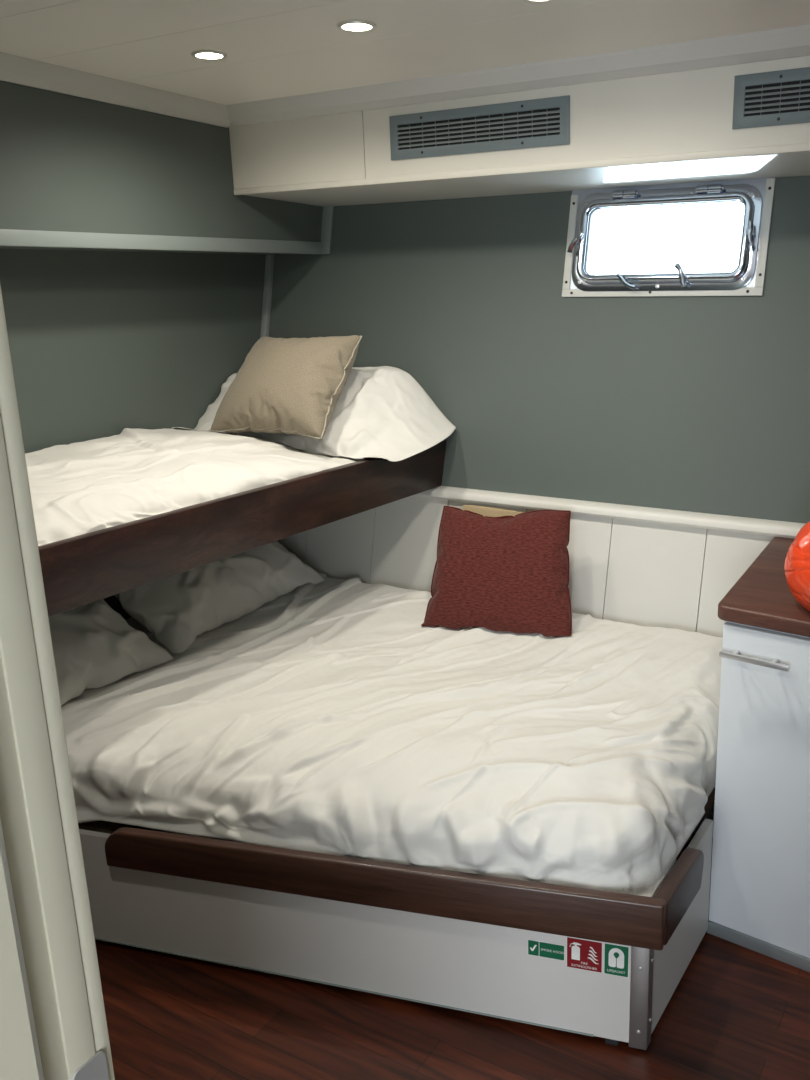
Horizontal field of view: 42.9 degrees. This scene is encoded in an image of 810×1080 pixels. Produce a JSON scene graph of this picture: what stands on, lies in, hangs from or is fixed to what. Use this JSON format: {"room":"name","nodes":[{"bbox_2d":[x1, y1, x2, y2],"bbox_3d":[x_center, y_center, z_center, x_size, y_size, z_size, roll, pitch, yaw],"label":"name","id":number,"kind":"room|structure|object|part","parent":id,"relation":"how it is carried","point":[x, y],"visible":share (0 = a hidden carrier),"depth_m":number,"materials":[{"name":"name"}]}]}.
{"room":"boat cabin","nodes":[
{"label":"boat cabin","id":0,"kind":"room"},
{"bbox_2d":[0,248,265,619],"bbox_3d":[-1.149,-0.251,2.811,0.100,2.350,2.771,8,19,32],"label":"wall","id":1,"kind":"structure","parent":0,"point":[102,344],"depth_m":3.11,"materials":[{"name":"grey paint"}]},
{"bbox_2d":[38,440,446,616],"bbox_3d":[-0.815,0.011,2.561,0.782,0.164,2.329,8,19,32],"label":"bunk","id":2,"kind":"object","parent":1,"relation":"attached to","point":[77,571],"visible":0.76,"depth_m":2.60,"materials":[{"name":"brown wood"}]},
{"bbox_3d":[-0.961,0.049,2.428,0.617,0.080,1.800,8,19,32],"label":"mattress","id":3,"kind":"object","parent":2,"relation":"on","visible":0},
{"bbox_2d":[25,428,355,545],"bbox_3d":[-0.932,-0.073,2.423,0.701,0.162,1.996,8,19,32],"label":"duvet","id":4,"kind":"object","parent":3,"relation":"on","point":[78,488],"visible":0.76,"depth_m":2.70,"materials":[{"name":"white fabric"}]},
{"bbox_2d":[208,335,361,438],"bbox_3d":[-0.360,-0.475,3.162,0.443,0.286,0.282,8,19,32],"label":"cushion","id":5,"kind":"object","parent":4,"relation":"on","point":[282,385],"visible":1,"depth_m":3.07,"materials":[{"name":"beige fabric"}]},
{"bbox_2d":[171,366,455,461],"bbox_3d":[-0.292,-0.409,3.265,0.862,0.253,0.386,6,18,26],"label":"pillow","id":6,"kind":"object","parent":4,"relation":"on","point":[383,413],"visible":0.44,"depth_m":3.16,"materials":[{"name":"white fabric"}]},
{"bbox_2d":[260,255,274,337],"bbox_3d":[-0.500,-0.674,3.643,0.025,0.650,0.170,8,19,32],"label":"trim","id":7,"kind":"structure","parent":1,"relation":"attached to","point":[269,262],"depth_m":3.62,"materials":[{"name":"grey"}]},
{"bbox_2d":[0,80,322,254],"bbox_3d":[-1.015,-1.009,2.542,0.230,0.655,2.627,8,19,32],"label":"wall","id":8,"kind":"structure","parent":0,"point":[69,163],"depth_m":2.75,"materials":[{"name":"grey paint"}]},
{"bbox_2d":[0,52,229,127],"bbox_3d":[-1.058,-1.052,2.193,0.050,0.193,2.041,8,19,32],"label":"trim","id":9,"kind":"structure","parent":8,"relation":"attached to","point":[15,69],"depth_m":2.64,"materials":[{"name":"grey paint"}]},
{"bbox_2d":[0,229,321,253],"bbox_3d":[-0.952,-0.729,2.490,0.027,0.149,2.467,8,19,32],"label":"trim","id":10,"kind":"structure","parent":8,"relation":"attached to","point":[8,237],"depth_m":2.84,"materials":[{"name":"grey"}]},
{"bbox_2d":[320,206,333,253],"bbox_3d":[-0.264,-1.051,3.486,0.040,0.161,0.049,8,19,32],"label":"trim","id":11,"kind":"structure","parent":8,"relation":"attached to","point":[328,211],"depth_m":3.48,"materials":[{"name":"grey"}]},
{"bbox_2d":[226,24,809,126],"bbox_3d":[0.644,-1.086,2.296,2.809,0.061,0.062,8,19,32],"label":"trim","id":12,"kind":"structure","parent":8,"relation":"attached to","point":[789,42],"depth_m":2.48,"materials":[{"name":"grey paint"}]},
{"bbox_2d":[0,0,809,104],"bbox_3d":[-0.504,-0.523,0.045,3.820,0.241,5.400,8,19,32],"label":"ceiling","id":13,"kind":"structure","parent":0,"point":[273,48],"depth_m":2.19,"materials":[{"name":"white paint"}]},
{"bbox_2d":[191,50,226,59],"bbox_3d":[-0.451,-1.118,2.376,0.082,0.011,0.082,8,19,32],"label":"recessed light","id":14,"kind":"object","parent":13,"relation":"in","point":[199,54],"visible":1,"depth_m":2.37,"materials":[{"name":"white"}]},
{"bbox_2d":[337,20,376,32],"bbox_3d":[-0.100,-1.064,2.134,0.082,0.011,0.082,8,19,32],"label":"recessed light","id":15,"kind":"object","parent":13,"relation":"in","point":[355,26],"visible":1,"depth_m":2.13,"materials":[{"name":"white"}]},
{"bbox_2d":[523,0,554,2],"bbox_3d":[0.254,-1.016,1.921,0.082,0.011,0.082,8,19,32],"label":"recessed light","id":16,"kind":"object","parent":13,"relation":"in","point":[535,1],"visible":1,"depth_m":1.95,"materials":[{"name":"white"}]},
{"bbox_2d":[95,833,809,1079],"bbox_3d":[-0.490,1.532,0.698,4.000,0.050,5.420,8,19,32],"label":"floor","id":17,"kind":"structure","parent":0,"point":[736,1012],"depth_m":2.19,"materials":[{"name":"brown wood"}]},
{"bbox_2d":[78,787,714,1049],"bbox_3d":[-0.187,0.723,2.683,1.892,0.375,1.306,8,19,32],"label":"bed base","id":18,"kind":"object","parent":17,"relation":"on","point":[456,940],"visible":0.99,"depth_m":2.23,"materials":[{"name":"laminate"}]},
{"bbox_3d":[-0.094,0.728,2.200,1.261,0.124,0.029,3,17,18],"label":"rail","id":19,"kind":"part","parent":18,"relation":"part of","materials":[{"name":"brown wood"}]},
{"bbox_2d":[528,939,564,960],"bbox_3d":[0.290,0.845,2.121,0.077,0.038,0.001,3,17,18],"label":"safety sign","id":20,"kind":"object","parent":18,"relation":"attached to","point":[535,948],"visible":1,"depth_m":2.12,"materials":[{"name":"green plastic"}]},
{"bbox_2d":[566,936,602,972],"bbox_3d":[0.365,0.844,2.096,0.073,0.074,0.002,3,17,18],"label":"safety sign","id":21,"kind":"object","parent":18,"relation":"attached to","point":[583,954],"visible":1,"depth_m":2.10,"materials":[{"name":"red plastic"}]},
{"bbox_2d":[604,943,628,977],"bbox_3d":[0.426,0.847,2.076,0.050,0.074,0.001,3,17,18],"label":"safety sign","id":22,"kind":"object","parent":18,"relation":"attached to","point":[616,957],"visible":1,"depth_m":2.08,"materials":[{"name":"green plastic"}]},
{"bbox_3d":[0.560,0.719,2.112,0.034,0.106,0.244,8,19,32],"label":"rail","id":23,"kind":"part","parent":18,"relation":"part of","materials":[{"name":"brown wood"}]},
{"bbox_3d":[0.598,0.840,2.256,0.018,0.292,0.417,8,19,32],"label":"panel","id":24,"kind":"part","parent":18,"relation":"part of","materials":[{"name":"laminate"}]},
{"bbox_3d":[-0.201,0.516,2.697,1.660,0.150,1.152,8,19,32],"label":"mattress","id":25,"kind":"object","parent":18,"relation":"on","visible":0},
{"bbox_2d":[61,573,722,896],"bbox_3d":[-0.184,0.464,2.655,1.840,0.257,1.428,8,19,32],"label":"duvet","id":26,"kind":"object","parent":25,"relation":"on","point":[324,717],"visible":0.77,"depth_m":2.40,"materials":[{"name":"white fabric"}]},
{"bbox_2d":[48,599,174,705],"bbox_3d":[-0.975,0.308,2.681,0.384,0.251,0.658,7,19,29],"label":"pillow","id":27,"kind":"object","parent":26,"relation":"on","point":[94,646],"visible":0.49,"depth_m":2.72,"materials":[{"name":"white fabric"}]},
{"bbox_2d":[113,541,326,653],"bbox_3d":[-0.605,0.107,3.234,0.369,0.229,0.672,9,20,35],"label":"pillow","id":28,"kind":"object","parent":26,"relation":"on","point":[178,608],"visible":0.7,"depth_m":3.08,"materials":[{"name":"white fabric"}]},
{"bbox_2d":[462,505,523,516],"bbox_3d":[0.286,0.049,3.120,0.304,0.280,0.078,8,19,32],"label":"cushion","id":29,"kind":"object","parent":26,"relation":"on","point":[485,511],"visible":0.06,"depth_m":3.13,"materials":[{"name":"beige fabric"}]},
{"bbox_2d":[421,506,571,636],"bbox_3d":[0.275,0.085,2.947,0.438,0.328,0.181,4,17,21],"label":"cushion","id":30,"kind":"object","parent":26,"relation":"on","point":[503,573],"visible":1,"depth_m":2.91,"materials":[{"name":"red fabric"}]},
{"bbox_2d":[707,621,809,971],"bbox_3d":[1.255,0.589,2.187,1.112,0.795,0.514,8,19,32],"label":"base cabinet","id":31,"kind":"object","parent":17,"relation":"on","point":[760,884],"visible":0.99,"depth_m":2.29,"materials":[{"name":"laminate"}]},
{"bbox_3d":[0.745,0.259,2.201,0.150,0.012,0.008,10,20,37],"label":"handle","id":32,"kind":"part","parent":31,"relation":"part of","materials":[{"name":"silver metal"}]},
{"bbox_2d":[718,537,809,636],"bbox_3d":[1.297,0.167,2.135,1.205,0.034,0.711,8,19,32],"label":"countertop","id":33,"kind":"structure","parent":31,"relation":"on","point":[762,597],"depth_m":2.27,"materials":[{"name":"brown wood"}]},
{"bbox_2d":[784,521,809,610],"bbox_3d":[1.034,0.037,2.138,0.459,0.231,0.376,8,19,32],"label":"ball","id":34,"kind":"object","parent":33,"relation":"on","point":[797,561],"visible":1,"depth_m":2.15,"materials":[{"name":"orange plastic"}]},
{"bbox_2d":[229,56,809,188],"bbox_3d":[0.680,-1.015,2.369,2.809,0.240,0.058,8,19,32],"label":"soffit","id":35,"kind":"structure","parent":0,"point":[690,110],"depth_m":2.52,"materials":[{"name":"white paint"}]},
{"bbox_2d":[389,95,569,159],"bbox_3d":[0.180,-1.054,2.646,0.521,0.111,0.009,8,19,32],"label":"air vent","id":36,"kind":"object","parent":35,"relation":"attached to","point":[542,122],"visible":1,"depth_m":2.63,"materials":[{"name":"grey metal"}]},
{"bbox_2d":[234,143,809,194],"bbox_3d":[0.671,-0.889,2.384,2.809,0.018,0.016,8,19,32],"label":"trim","id":37,"kind":"structure","parent":35,"relation":"attached to","point":[800,147],"depth_m":2.58,"materials":[{"name":"white paint"}]},
{"bbox_2d":[732,67,809,128],"bbox_3d":[0.955,-0.947,2.166,0.521,0.111,0.009,8,19,32],"label":"air vent","id":38,"kind":"object","parent":35,"relation":"attached to","point":[788,102],"visible":1,"depth_m":2.26,"materials":[{"name":"grey metal"}]},
{"bbox_2d":[247,151,809,205],"bbox_3d":[0.800,-0.938,2.580,2.809,0.055,0.460,8,19,32],"label":"soffit underside","id":39,"kind":"structure","parent":0,"point":[797,163],"depth_m":2.81,"materials":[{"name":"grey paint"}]},
{"bbox_2d":[269,175,809,523],"bbox_3d":[0.995,-0.328,2.775,4.100,2.350,0.613,8,19,32],"label":"wall","id":40,"kind":"structure","parent":0,"point":[701,404],"depth_m":3.05,"materials":[{"name":"grey paint"}]},
{"bbox_2d":[277,496,792,837],"bbox_3d":[0.704,0.372,2.938,3.037,0.837,0.203,8,19,32],"label":"wall panel","id":41,"kind":"object","parent":40,"relation":"attached to","point":[647,574],"depth_m":3.00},
{"bbox_2d":[412,486,804,538],"bbox_3d":[0.996,-0.028,2.728,2.420,0.036,0.040,8,19,32],"label":"trim","id":42,"kind":"structure","parent":40,"relation":"attached to","point":[775,528],"depth_m":2.94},
{"bbox_2d":[562,177,775,296],"bbox_3d":[0.727,-0.840,2.891,0.578,0.300,0.163,8,19,32],"label":"window","id":43,"kind":"structure","parent":40,"relation":"in","point":[756,196],"depth_m":2.86,"materials":[{"name":"grey metal"}]},
{"bbox_3d":[0.494,-0.862,2.985,0.049,0.057,0.020,4,17,21],"label":"lever","id":44,"kind":"part","parent":43,"relation":"part of","materials":[{"name":"silver metal"}]},
{"bbox_3d":[0.624,-0.730,2.908,0.059,0.048,0.021,8,19,32],"label":"lever","id":45,"kind":"part","parent":43,"relation":"part of","materials":[{"name":"silver metal"}]},
{"bbox_3d":[0.713,-0.838,2.868,0.489,0.231,0.071,8,19,32],"label":"sash","id":46,"kind":"part","parent":43,"relation":"part of","materials":[{"name":"silver metal"}]},
{"bbox_3d":[0.758,-0.728,2.826,0.020,0.064,0.042,-9,17,-22],"label":"lever","id":47,"kind":"part","parent":43,"relation":"part of","materials":[{"name":"silver metal"}]},
{"bbox_3d":[0.914,-0.809,2.724,0.025,0.068,0.025,8,19,32],"label":"lever","id":48,"kind":"part","parent":43,"relation":"part of","materials":[{"name":"silver metal"}]},
{"bbox_3d":[-0.247,0.287,0.736,3.920,2.300,0.116,8,19,32],"label":"wall","id":49,"kind":"structure","parent":0,"visible":0},
{"bbox_2d":[0,285,114,1079],"bbox_3d":[0.000,0.464,0.630,0.694,2.000,0.119,8,19,32],"label":"door","id":50,"kind":"structure","parent":49,"relation":"in","point":[53,1023],"depth_m":0.75,"materials":[{"name":"beige paint"}]},
{"bbox_3d":[-0.253,0.463,0.840,0.002,0.092,0.032,8,19,32],"label":"strike plate","id":51,"kind":"part","parent":50,"relation":"part of","materials":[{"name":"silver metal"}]}
]}

